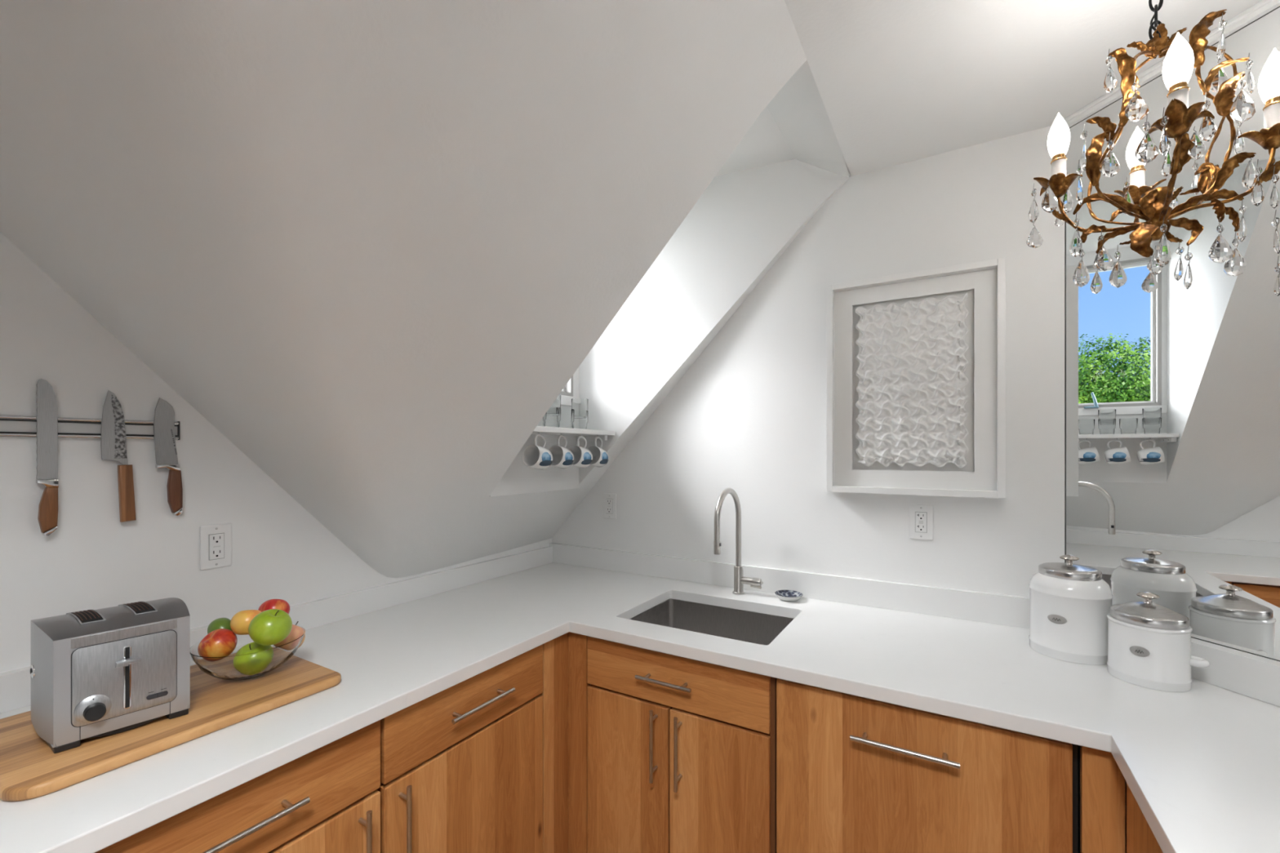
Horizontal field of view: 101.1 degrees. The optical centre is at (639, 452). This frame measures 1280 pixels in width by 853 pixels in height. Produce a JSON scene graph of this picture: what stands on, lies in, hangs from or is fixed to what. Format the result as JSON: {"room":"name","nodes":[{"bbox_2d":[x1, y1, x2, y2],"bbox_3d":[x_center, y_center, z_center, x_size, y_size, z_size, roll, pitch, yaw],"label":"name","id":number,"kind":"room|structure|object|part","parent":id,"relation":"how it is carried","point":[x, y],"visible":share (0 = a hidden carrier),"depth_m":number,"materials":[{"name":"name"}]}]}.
{"room":"attic kitchen","nodes":[
{"label":"attic kitchen","id":0,"kind":"room"},
{"bbox_2d":[0,231,551,695],"bbox_3d":[-1.533,0.231,0.775,0.001,2.447,4.270,0,0,31],"label":"wall","id":1,"kind":"structure","parent":0,"point":[93,560],"depth_m":1.25,"materials":[{"name":"white paint"}]},
{"bbox_2d":[0,414,179,439],"bbox_3d":[-1.351,-0.055,1.068,0.012,0.048,0.660,0,0,31],"label":"rack","id":2,"kind":"object","parent":1,"relation":"attached to","point":[11,426],"visible":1,"depth_m":1.19,"materials":[{"name":"grey metal"}]},
{"bbox_2d":[35,378,58,535],"bbox_3d":[-1.292,0.011,1.148,0.018,0.342,0.032,0,0,31],"label":"kitchen knife","id":3,"kind":"object","parent":2,"relation":"attached to","point":[46,426],"visible":1,"depth_m":1.15,"materials":[{"name":"metal"}]},
{"bbox_3d":[-1.293,-0.050,1.149,0.003,0.219,0.032,0,0,31],"label":"blade","id":4,"kind":"part","parent":3,"relation":"part of","materials":[{"name":"metal"}]},
{"bbox_3d":[-1.291,0.125,1.149,0.018,0.099,0.028,0,0,31],"label":"knife handle","id":5,"kind":"part","parent":3,"relation":"part of","materials":[{"name":"brown wood"}]},
{"bbox_3d":[-1.351,-0.036,1.066,0.009,0.009,0.656,0,0,31],"label":"rail","id":6,"kind":"part","parent":2,"relation":"part of","materials":[{"name":"silver metal"}]},
{"bbox_3d":[-1.351,-0.073,1.066,0.009,0.009,0.656,0,0,31],"label":"rail","id":7,"kind":"part","parent":2,"relation":"part of","materials":[{"name":"silver metal"}]},
{"bbox_2d":[101,390,136,522],"bbox_3d":[-1.233,0.010,1.246,0.018,0.311,0.059,0,0,31],"label":"kitchen knife","id":8,"kind":"object","parent":2,"relation":"attached to","point":[113,439],"visible":1,"depth_m":1.25,"materials":[{"name":"metal"}]},
{"bbox_3d":[-1.238,-0.057,1.241,0.003,0.176,0.046,0,0,31],"label":"blade","id":9,"kind":"part","parent":8,"relation":"part of","materials":[{"name":"metal"}]},
{"bbox_3d":[-1.226,0.098,1.258,0.018,0.136,0.030,0,0,31],"label":"knife handle","id":10,"kind":"part","parent":8,"relation":"part of","materials":[{"name":"brown wood"}]},
{"bbox_2d":[153,397,182,515],"bbox_3d":[-1.186,0.013,1.324,0.018,0.298,0.054,0,0,31],"label":"kitchen knife","id":11,"kind":"object","parent":2,"relation":"attached to","point":[166,454],"visible":1,"depth_m":1.32,"materials":[{"name":"metal"}]},
{"bbox_3d":[-1.190,-0.053,1.322,0.003,0.167,0.048,0,0,31],"label":"blade","id":12,"kind":"part","parent":11,"relation":"part of","materials":[{"name":"metal"}]},
{"bbox_3d":[-1.179,0.100,1.335,0.018,0.108,0.028,0,0,31],"label":"knife handle","id":13,"kind":"part","parent":11,"relation":"part of","materials":[{"name":"brown wood"}]},
{"bbox_2d":[200,523,231,570],"bbox_3d":[-1.142,0.254,1.419,0.009,0.117,0.072,0,0,31],"label":"wall outlet","id":14,"kind":"object","parent":1,"relation":"attached to","point":[215,540],"visible":1,"depth_m":1.42,"materials":[{"name":"white plastic"}]},
{"bbox_2d":[208,533,224,560],"bbox_3d":[-1.140,0.254,1.419,0.001,0.069,0.035,0,0,31],"label":"receptacle","id":15,"kind":"object","parent":14,"relation":"attached to","point":[216,540],"depth_m":1.42,"materials":[{"name":"grey plastic"}]},
{"bbox_2d":[0,546,552,713],"bbox_3d":[-1.145,0.501,1.405,0.020,0.078,2.750,0,0,31],"label":"backsplash","id":16,"kind":"structure","parent":1,"relation":"attached to","point":[15,685],"depth_m":1.80,"materials":[{"name":"white stone"}]},
{"bbox_2d":[0,0,851,577],"bbox_3d":[-0.936,-0.268,0.418,1.392,1.445,4.271,0,0,31],"label":"ceiling","id":17,"kind":"structure","parent":0,"point":[372,245],"depth_m":1.05,"materials":[{"name":"white paint"}]},
{"bbox_2d":[489,367,581,496],"bbox_3d":[-0.427,-0.467,2.143,0.072,1.257,0.525,0,0,31],"label":"wall","id":18,"kind":"structure","parent":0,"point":[518,478],"depth_m":2.15,"materials":[{"name":"white paint"}]},
{"bbox_2d":[559,375,573,396],"bbox_3d":[-0.424,-0.629,2.125,0.085,0.782,0.454,0,0,31],"label":"window","id":19,"kind":"structure","parent":18,"relation":"attached to","point":[567,390],"depth_m":2.30,"materials":[{"name":"grey"}]},
{"bbox_2d":[531,426,615,440],"bbox_3d":[-0.323,-0.071,2.092,0.182,0.041,0.539,0,0,31],"label":"shelf","id":20,"kind":"object","parent":18,"relation":"attached to","point":[588,434],"visible":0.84,"depth_m":2.08,"materials":[{"name":"white paint"}]},
{"bbox_2d":[522,434,552,469],"bbox_3d":[-0.368,-0.001,1.916,0.082,0.130,0.097,0,0,31],"label":"mug","id":21,"kind":"object","parent":20,"relation":"hanging from","point":[535,456],"visible":1,"depth_m":1.91,"materials":[{"name":"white ceramic"}]},
{"bbox_3d":[-0.364,-0.039,1.923,0.008,0.054,0.059,0,0,31],"label":"mug handle","id":22,"kind":"part","parent":21,"relation":"part of","materials":[{"name":"white ceramic"}]},
{"bbox_2d":[537,412,546,426],"bbox_3d":[-0.392,-0.133,2.009,0.072,0.083,0.072,0,0,31],"label":"glass tumbler","id":23,"kind":"object","parent":20,"relation":"on","point":[542,423],"visible":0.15,"depth_m":1.99,"materials":[{"name":"white"}]},
{"bbox_2d":[545,407,560,427],"bbox_3d":[-0.348,-0.133,2.082,0.072,0.083,0.072,0,0,31],"label":"glass tumbler","id":24,"kind":"object","parent":20,"relation":"on","point":[553,414],"visible":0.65,"depth_m":2.05,"materials":[{"name":"white"}]},
{"bbox_2d":[550,395,560,408],"bbox_3d":[-0.348,-0.184,2.082,0.072,0.083,0.072,0,0,31],"label":"glass tumbler","id":25,"kind":"object","parent":24,"relation":"on","point":[557,403],"visible":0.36,"depth_m":2.06,"materials":[{"name":"white"}]},
{"bbox_2d":[548,435,573,468],"bbox_3d":[-0.303,-0.001,2.024,0.082,0.130,0.097,0,0,28],"label":"mug","id":26,"kind":"object","parent":20,"relation":"hanging from","point":[562,457],"visible":0.97,"depth_m":2.02,"materials":[{"name":"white ceramic"}]},
{"bbox_3d":[-0.299,-0.039,2.032,0.008,0.054,0.059,0,0,28],"label":"mug handle","id":27,"kind":"part","parent":26,"relation":"part of","materials":[{"name":"white ceramic"}]},
{"bbox_2d":[559,408,574,428],"bbox_3d":[-0.304,-0.133,2.155,0.072,0.083,0.072,0,0,31],"label":"glass tumbler","id":28,"kind":"object","parent":20,"relation":"on","point":[566,420],"visible":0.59,"depth_m":2.12,"materials":[{"name":"white"}]},
{"bbox_2d":[568,435,592,467],"bbox_3d":[-0.241,-0.001,2.128,0.082,0.130,0.097,0,0,33],"label":"mug","id":29,"kind":"object","parent":20,"relation":"hanging from","point":[583,457],"visible":0.94,"depth_m":2.12,"materials":[{"name":"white ceramic"}]},
{"bbox_3d":[-0.236,-0.039,2.135,0.008,0.054,0.059,0,0,33],"label":"mug handle","id":30,"kind":"part","parent":29,"relation":"part of","materials":[{"name":"white ceramic"}]},
{"bbox_2d":[573,410,588,429],"bbox_3d":[-0.256,-0.133,2.236,0.072,0.083,0.072,0,0,31],"label":"glass tumbler","id":31,"kind":"object","parent":20,"relation":"on","point":[580,417],"visible":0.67,"depth_m":2.21,"materials":[{"name":"white"}]},
{"bbox_2d":[571,398,588,410],"bbox_3d":[-0.256,-0.184,2.236,0.072,0.083,0.072,0,0,31],"label":"glass tumbler","id":32,"kind":"object","parent":31,"relation":"on","point":[577,404],"visible":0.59,"depth_m":2.21,"materials":[{"name":"white"}]},
{"bbox_2d":[587,436,608,466],"bbox_3d":[-0.180,-0.001,2.229,0.082,0.130,0.097,0,0,27],"label":"mug","id":33,"kind":"object","parent":20,"relation":"hanging from","point":[600,456],"visible":0.92,"depth_m":2.22,"materials":[{"name":"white ceramic"}]},
{"bbox_3d":[-0.176,-0.039,2.237,0.008,0.054,0.059,0,0,27],"label":"mug handle","id":34,"kind":"part","parent":33,"relation":"part of","materials":[{"name":"white ceramic"}]},
{"bbox_2d":[578,159,850,484],"bbox_3d":[0.241,-0.476,2.120,1.129,1.242,0.001,0,0,25],"label":"wall","id":35,"kind":"structure","parent":0,"point":[742,220],"depth_m":2.13,"materials":[{"name":"white paint"}]},
{"bbox_2d":[715,59,850,178],"bbox_3d":[0.098,-1.037,1.901,1.142,0.117,0.669,0,0,31],"label":"ceiling","id":36,"kind":"structure","parent":0,"point":[796,124],"depth_m":1.77,"materials":[{"name":"white paint"}]},
{"bbox_2d":[551,125,1064,684],"bbox_3d":[0.422,0.230,2.092,2.000,2.449,0.001,0,0,31],"label":"wall","id":37,"kind":"structure","parent":0,"point":[748,417],"depth_m":1.89,"materials":[{"name":"white paint"}]},
{"bbox_2d":[603,493,616,519],"bbox_3d":[-0.140,0.249,2.423,0.072,0.117,0.009,0,0,31],"label":"wall outlet","id":38,"kind":"object","parent":37,"relation":"attached to","point":[609,500],"visible":1,"depth_m":2.42,"materials":[{"name":"white plastic"}]},
{"bbox_2d":[606,498,613,514],"bbox_3d":[-0.141,0.249,2.421,0.035,0.069,0.003,0,0,31],"label":"receptacle","id":39,"kind":"object","parent":38,"relation":"attached to","point":[609,501],"depth_m":2.42,"materials":[{"name":"grey plastic"}]},
{"bbox_2d":[549,542,1029,628],"bbox_3d":[0.401,0.494,2.093,1.962,0.092,0.020,0,0,31],"label":"backsplash","id":40,"kind":"structure","parent":37,"relation":"attached to","point":[966,605],"depth_m":1.92,"materials":[{"name":"white stone"}]},
{"bbox_2d":[826,257,1005,498],"bbox_3d":[0.906,-0.228,1.770,0.528,0.740,0.054,0,0,31],"label":"framed artwork","id":41,"kind":"object","parent":37,"relation":"attached to","point":[916,360],"visible":1,"depth_m":1.76,"materials":[{"name":"white paint"}]},
{"bbox_2d":[909,504,933,540],"bbox_3d":[0.946,0.236,1.772,0.072,0.117,0.009,0,0,31],"label":"wall outlet","id":42,"kind":"object","parent":37,"relation":"attached to","point":[921,516],"visible":1,"depth_m":1.77,"materials":[{"name":"white plastic"}]},
{"bbox_2d":[915,511,927,533],"bbox_3d":[0.945,0.236,1.771,0.035,0.069,0.001,0,0,31],"label":"receptacle","id":43,"kind":"object","parent":42,"relation":"attached to","point":[921,517],"depth_m":1.77,"materials":[{"name":"grey plastic"}]},
{"bbox_2d":[784,0,1261,176],"bbox_3d":[0.239,-0.990,-0.287,1.348,0.001,4.271,0,0,31],"label":"ceiling","id":44,"kind":"structure","parent":0,"point":[898,82],"depth_m":1.34,"materials":[{"name":"white paint"}]},
{"bbox_2d":[1026,0,1279,296],"bbox_3d":[0.974,-0.624,0.963,0.430,0.732,0.303,0,0,-16],"label":"chandelier","id":45,"kind":"object","parent":44,"relation":"hanging from","point":[1182,56],"visible":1,"depth_m":0.91,"materials":[{"name":"gold metal"}]},
{"bbox_3d":[0.827,-0.628,1.040,0.036,0.085,0.036,0,0,31],"label":"candle bulb","id":46,"kind":"part","parent":45,"relation":"part of","materials":[{"name":"white glass"}]},
{"bbox_3d":[0.874,-0.465,0.999,0.136,0.108,0.032,0,0,31],"label":"arm","id":47,"kind":"part","parent":45,"relation":"part of","materials":[{"name":"gold metal"}]},
{"bbox_3d":[0.922,-0.577,1.012,0.099,0.314,0.064,0,0,31],"label":"basket stem","id":48,"kind":"part","parent":45,"relation":"part of","materials":[{"name":"gold metal"}]},
{"bbox_3d":[0.869,-0.577,0.933,0.158,0.309,0.038,0,0,-19],"label":"basket stem","id":49,"kind":"part","parent":45,"relation":"part of","materials":[{"name":"gold metal"}]},
{"bbox_3d":[1.037,-0.637,1.099,0.036,0.085,0.036,0,0,-34],"label":"candle bulb","id":50,"kind":"part","parent":45,"relation":"part of","materials":[{"name":"white glass"}]},
{"bbox_3d":[0.991,-0.476,1.039,0.013,0.107,0.157,0,0,36],"label":"arm","id":51,"kind":"part","parent":45,"relation":"part of","materials":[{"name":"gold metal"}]},
{"bbox_3d":[0.943,-0.867,0.962,0.020,0.237,0.013,0,0,-15],"label":"chain","id":52,"kind":"part","parent":45,"relation":"part of","materials":[{"name":"black metal"}]},
{"bbox_3d":[0.897,-0.467,0.893,0.012,0.104,0.143,0,0,37],"label":"arm","id":53,"kind":"part","parent":45,"relation":"part of","materials":[{"name":"gold metal"}]},
{"bbox_3d":[0.857,-0.626,0.839,0.036,0.085,0.036,0,0,-21],"label":"candle bulb","id":54,"kind":"part","parent":45,"relation":"part of","materials":[{"name":"white glass"}]},
{"bbox_3d":[0.987,-0.578,0.926,0.095,0.306,0.078,0,0,-2],"label":"basket stem","id":55,"kind":"part","parent":45,"relation":"part of","materials":[{"name":"gold metal"}]},
{"bbox_3d":[1.062,-0.613,1.005,0.236,0.374,0.030,0,0,-20],"label":"basket stem","id":56,"kind":"part","parent":45,"relation":"part of","materials":[{"name":"gold metal"}]},
{"bbox_3d":[1.009,-0.469,0.922,0.135,0.102,0.037,0,0,43],"label":"arm","id":57,"kind":"part","parent":45,"relation":"part of","materials":[{"name":"gold metal"}]},
{"bbox_3d":[1.050,-0.626,0.871,0.036,0.085,0.036,0,0,18],"label":"candle bulb","id":58,"kind":"part","parent":45,"relation":"part of","materials":[{"name":"white glass"}]},
{"bbox_2d":[1078,745,1126,852],"bbox_3d":[1.403,0.230,1.084,0.001,2.449,1.018,0,0,-14],"label":"wall","id":59,"kind":"structure","parent":0,"point":[1078,745],"depth_m":1.54,"materials":[{"name":"white paint"}]},
{"bbox_2d":[1064,0,1279,128],"bbox_3d":[1.386,-0.978,1.102,0.024,0.024,1.023,0,0,-14],"label":"trim","id":60,"kind":"structure","parent":59,"relation":"attached to","point":[1262,7],"depth_m":1.33,"materials":[{"name":"white paint"}]},
{"bbox_2d":[1064,5,1279,662],"bbox_3d":[1.397,-0.257,1.102,0.003,1.422,0.989,0,0,-14],"label":"wall mirror","id":61,"kind":"object","parent":59,"relation":"attached to","point":[1172,391],"visible":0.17,"depth_m":1.31,"materials":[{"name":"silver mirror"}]},
{"bbox_2d":[1191,637,1279,706],"bbox_3d":[1.378,0.497,1.103,0.039,0.086,0.988,0,0,-14],"label":"backsplash","id":62,"kind":"structure","parent":59,"relation":"attached to","point":[1250,675],"depth_m":1.18,"materials":[{"name":"white stone"}]},
{"label":"floor","id":63,"kind":"structure","parent":0,"visible":0},
{"bbox_2d":[95,720,380,852],"bbox_3d":[-0.964,1.016,1.047,0.638,0.874,0.601,0,0,31],"label":"base cabinet","id":64,"kind":"object","parent":63,"relation":"on","point":[326,799],"visible":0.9,"depth_m":1.01,"materials":[{"name":"brown wood"}]},
{"bbox_3d":[-0.699,0.659,0.905,0.037,0.011,0.232,0,0,31],"label":"handle","id":65,"kind":"part","parent":64,"relation":"part of","materials":[{"name":"silver metal"}]},
{"bbox_3d":[-0.654,1.048,1.036,0.020,0.603,0.295,0,0,31],"label":"door","id":66,"kind":"part","parent":64,"relation":"part of","materials":[{"name":"brown wood"}]},
{"bbox_3d":[-0.577,0.855,1.108,0.037,0.204,0.011,0,0,31],"label":"handle","id":67,"kind":"part","parent":64,"relation":"part of","materials":[{"name":"silver metal"}]},
{"bbox_2d":[376,644,542,852],"bbox_3d":[-0.672,1.016,1.534,0.638,0.874,0.528,0,0,31],"label":"base cabinet","id":68,"kind":"object","parent":63,"relation":"on","point":[461,766],"visible":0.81,"depth_m":1.37,"materials":[{"name":"brown wood"}]},
{"bbox_3d":[-0.529,0.854,1.189,0.037,0.206,0.011,0,0,31],"label":"handle","id":69,"kind":"part","parent":68,"relation":"part of","materials":[{"name":"silver metal"}]},
{"bbox_3d":[-0.440,0.662,1.394,0.020,0.150,0.522,0,0,31],"label":"drawer","id":70,"kind":"part","parent":68,"relation":"part of","materials":[{"name":"brown wood"}]},
{"bbox_3d":[-0.414,0.659,1.380,0.037,0.011,0.206,0,0,31],"label":"handle","id":71,"kind":"part","parent":68,"relation":"part of","materials":[{"name":"silver metal"}]},
{"bbox_2d":[539,631,777,852],"bbox_3d":[0.180,0.967,1.768,0.698,0.776,0.746,0,0,31],"label":"base cabinet","id":72,"kind":"object","parent":63,"relation":"on","point":[682,751],"depth_m":1.55,"materials":[{"name":"brown wood"}]},
{"bbox_3d":[-0.236,0.967,1.662,0.094,0.776,0.136,0,0,31],"label":"corner filler","id":73,"kind":"part","parent":72,"relation":"part of","materials":[{"name":"brown wood"}]},
{"bbox_3d":[-0.039,1.048,1.611,0.290,0.603,0.020,0,0,31],"label":"door","id":74,"kind":"part","parent":72,"relation":"part of","materials":[{"name":"brown wood"}]},
{"bbox_3d":[0.039,0.850,1.531,0.011,0.206,0.037,0,0,31],"label":"handle","id":75,"kind":"part","parent":72,"relation":"part of","materials":[{"name":"silver metal"}]},
{"bbox_3d":[0.070,0.660,1.512,0.177,0.011,0.037,0,0,31],"label":"handle","id":76,"kind":"part","parent":72,"relation":"part of","materials":[{"name":"silver metal"}]},
{"bbox_3d":[0.107,0.850,1.490,0.011,0.206,0.037,0,0,31],"label":"handle","id":77,"kind":"part","parent":72,"relation":"part of","materials":[{"name":"silver metal"}]},
{"bbox_3d":[0.089,0.662,1.534,0.589,0.150,0.020,0,0,31],"label":"drawer","id":78,"kind":"part","parent":72,"relation":"part of","materials":[{"name":"brown wood"}]},
{"bbox_3d":[0.216,1.048,1.458,0.293,0.603,0.020,0,0,31],"label":"door","id":79,"kind":"part","parent":72,"relation":"part of","materials":[{"name":"brown wood"}]},
{"bbox_2d":[776,678,1078,852],"bbox_3d":[0.764,0.978,1.457,0.616,0.794,0.658,0,0,31],"label":"dishwasher","id":80,"kind":"object","parent":63,"relation":"on","point":[855,774],"visible":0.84,"depth_m":1.21,"materials":[{"name":"brown wood"}]},
{"bbox_3d":[0.597,0.673,1.196,0.220,0.012,0.037,0,0,31],"label":"handle","id":81,"kind":"part","parent":80,"relation":"part of","materials":[{"name":"silver metal"}]},
{"bbox_2d":[1080,746,1163,852],"bbox_3d":[0.857,0.967,0.339,0.691,0.776,1.280,0,0,31],"label":"base cabinet","id":82,"kind":"object","parent":63,"relation":"on","point":[1140,838],"depth_m":1.03,"materials":[{"name":"brown wood"}]},
{"bbox_2d":[0,562,1279,852],"bbox_3d":[-0.098,0.558,0.526,2.717,0.035,3.219,0,0,31],"label":"countertop","id":83,"kind":"structure","parent":82,"relation":"on","point":[1201,765],"depth_m":1.20,"materials":[{"name":"white stone"}]},
{"bbox_2d":[0,655,341,801],"bbox_3d":[-0.981,0.530,1.108,0.376,0.021,0.515,0,0,31],"label":"cutting board","id":84,"kind":"object","parent":83,"relation":"on","point":[29,769],"visible":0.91,"depth_m":0.98,"materials":[{"name":"brown wood"}]},
{"bbox_2d":[30,597,190,753],"bbox_3d":[-1.018,0.411,1.016,0.212,0.214,0.206,0,0,39],"label":"toaster","id":85,"kind":"object","parent":84,"relation":"on","point":[104,672],"visible":1,"depth_m":0.96,"materials":[{"name":"grey metal"}]},
{"bbox_2d":[66,608,106,624],"bbox_3d":[-1.051,0.309,0.998,0.120,0.009,0.032,0,0,33],"label":"grille","id":86,"kind":"object","parent":85,"relation":"attached to","point":[91,616],"depth_m":0.98,"materials":[{"name":"brown metal"}]},
{"bbox_3d":[-0.946,0.413,0.972,0.003,0.138,0.139,0,0,39],"label":"panel","id":87,"kind":"part","parent":85,"relation":"part of","materials":[{"name":"metal"}]},
{"bbox_3d":[-0.938,0.384,0.965,0.016,0.012,0.034,0,0,39],"label":"lever handle","id":88,"kind":"part","parent":85,"relation":"part of","materials":[{"name":"metal"}]},
{"bbox_2d":[118,601,157,614],"bbox_3d":[-1.006,0.309,1.054,0.120,0.009,0.032,0,0,33],"label":"grille","id":89,"kind":"object","parent":85,"relation":"attached to","point":[138,607],"depth_m":1.04,"materials":[{"name":"brown metal"}]},
{"bbox_2d":[190,625,305,680],"bbox_3d":[-0.917,0.479,1.239,0.220,0.078,0.220,0,0,31],"label":"glass bowl","id":90,"kind":"object","parent":84,"relation":"on","point":[233,667],"visible":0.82,"depth_m":1.17,"materials":[{"name":"white"}]},
{"bbox_2d":[197,628,237,657],"bbox_3d":[-0.981,0.449,1.224,0.072,0.071,0.074,0,0,-36],"label":"peach","id":91,"kind":"object","parent":90,"relation":"in","point":[221,642],"visible":0.83,"depth_m":1.20,"materials":[{"name":"red food"}]},
{"bbox_2d":[207,617,231,634],"bbox_3d":[-1.001,0.428,1.263,0.058,0.060,0.061,0,0,-34],"label":"apple","id":92,"kind":"object","parent":90,"relation":"in","point":[220,623],"visible":0.34,"depth_m":1.25,"materials":[{"name":"green food"}]},
{"bbox_2d":[230,609,261,635],"bbox_3d":[-0.935,0.406,1.257,0.068,0.062,0.069,0,0,-33],"label":"peach","id":93,"kind":"object","parent":90,"relation":"in","point":[240,622],"visible":0.69,"depth_m":1.23,"materials":[{"name":"orange food"}]},
{"bbox_2d":[235,641,272,655],"bbox_3d":[-0.883,0.469,1.205,0.074,0.071,0.074,0,0,-10],"label":"apple","id":94,"kind":"object","parent":90,"relation":"in","point":[252,647],"visible":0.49,"depth_m":1.19,"materials":[{"name":"green food"}]},
{"bbox_2d":[248,608,292,645],"bbox_3d":[-0.839,0.397,1.197,0.082,0.078,0.082,0,0,-33],"label":"apple","id":95,"kind":"object","parent":90,"relation":"in","point":[272,626],"visible":1,"depth_m":1.17,"materials":[{"name":"green food"}]},
{"bbox_2d":[257,599,289,614],"bbox_3d":[-0.942,0.409,1.357,0.068,0.064,0.067,0,0,-40],"label":"apple","id":96,"kind":"object","parent":90,"relation":"in","point":[280,604],"visible":0.52,"depth_m":1.34,"materials":[{"name":"red food"}]},
{"bbox_2d":[273,621,305,648],"bbox_3d":[-0.863,0.454,1.294,0.071,0.068,0.069,0,0,12],"label":"peach","id":97,"kind":"object","parent":90,"relation":"in","point":[296,632],"visible":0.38,"depth_m":1.28,"materials":[{"name":"brown food"}]},
{"bbox_2d":[629,599,793,645],"bbox_3d":[0.237,0.665,1.770,0.535,0.178,0.414,0,0,31],"label":"sink","id":98,"kind":"object","parent":83,"relation":"in","point":[761,628],"visible":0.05,"depth_m":1.95,"materials":[{"name":"metal"}]},
{"bbox_2d":[713,488,763,595],"bbox_3d":[0.358,0.335,1.913,0.119,0.410,0.246,0,0,31],"label":"faucet","id":99,"kind":"object","parent":83,"relation":"on","point":[739,580],"visible":1,"depth_m":1.99,"materials":[{"name":"silver metal"}]},
{"bbox_3d":[0.323,0.285,1.928,0.021,0.309,0.233,0,0,31],"label":"spout","id":100,"kind":"part","parent":99,"relation":"part of","materials":[{"name":"silver metal"}]},
{"bbox_3d":[0.424,0.493,1.991,0.084,0.038,0.029,0,0,31],"label":"lever","id":101,"kind":"part","parent":99,"relation":"part of","materials":[{"name":"silver metal"}]},
{"bbox_2d":[774,590,802,601],"bbox_3d":[0.545,0.529,1.933,0.100,0.022,0.100,0,0,31],"label":"soap dish","id":102,"kind":"object","parent":83,"relation":"on","point":[784,595],"visible":1,"depth_m":1.95,"materials":[{"name":"white ceramic"}]},
{"bbox_2d":[1028,555,1113,665],"bbox_3d":[1.159,0.409,1.422,0.176,0.263,0.176,0,0,31],"label":"canister","id":103,"kind":"object","parent":83,"relation":"on","point":[1069,602],"visible":0.99,"depth_m":1.36,"materials":[{"name":"white ceramic"}]},
{"bbox_3d":[1.159,0.291,1.422,0.040,0.027,0.040,0,0,8],"label":"lid knob","id":104,"kind":"part","parent":103,"relation":"part of","materials":[{"name":"silver metal"}]},
{"bbox_3d":[1.159,0.318,1.422,0.133,0.032,0.133,0,0,31],"label":"lid","id":105,"kind":"part","parent":103,"relation":"part of","materials":[{"name":"metal"}]},
{"bbox_2d":[1106,591,1209,692],"bbox_3d":[1.212,0.437,1.253,0.147,0.206,0.153,0,0,-5],"label":"canister","id":106,"kind":"object","parent":83,"relation":"on","point":[1149,642],"visible":1,"depth_m":1.21,"materials":[{"name":"white ceramic"}]},
{"bbox_3d":[1.212,0.347,1.256,0.040,0.027,0.040,0,0,-37],"label":"lid knob","id":107,"kind":"part","parent":106,"relation":"part of","materials":[{"name":"silver metal"}]},
{"bbox_3d":[1.212,0.380,1.256,0.137,0.043,0.137,0,0,31],"label":"lid","id":108,"kind":"part","parent":106,"relation":"part of","materials":[{"name":"metal"}]},
{"bbox_3d":[1.273,0.478,1.199,0.034,0.015,0.045,0,0,43],"label":"handle","id":109,"kind":"part","parent":106,"relation":"part of","materials":[{"name":"white ceramic"}]},
{"bbox_3d":[0.913,0.967,1.040,0.065,0.776,0.020,0,0,31],"label":"corner filler","id":110,"kind":"part","parent":82,"relation":"part of","materials":[{"name":"brown wood"}]}
]}

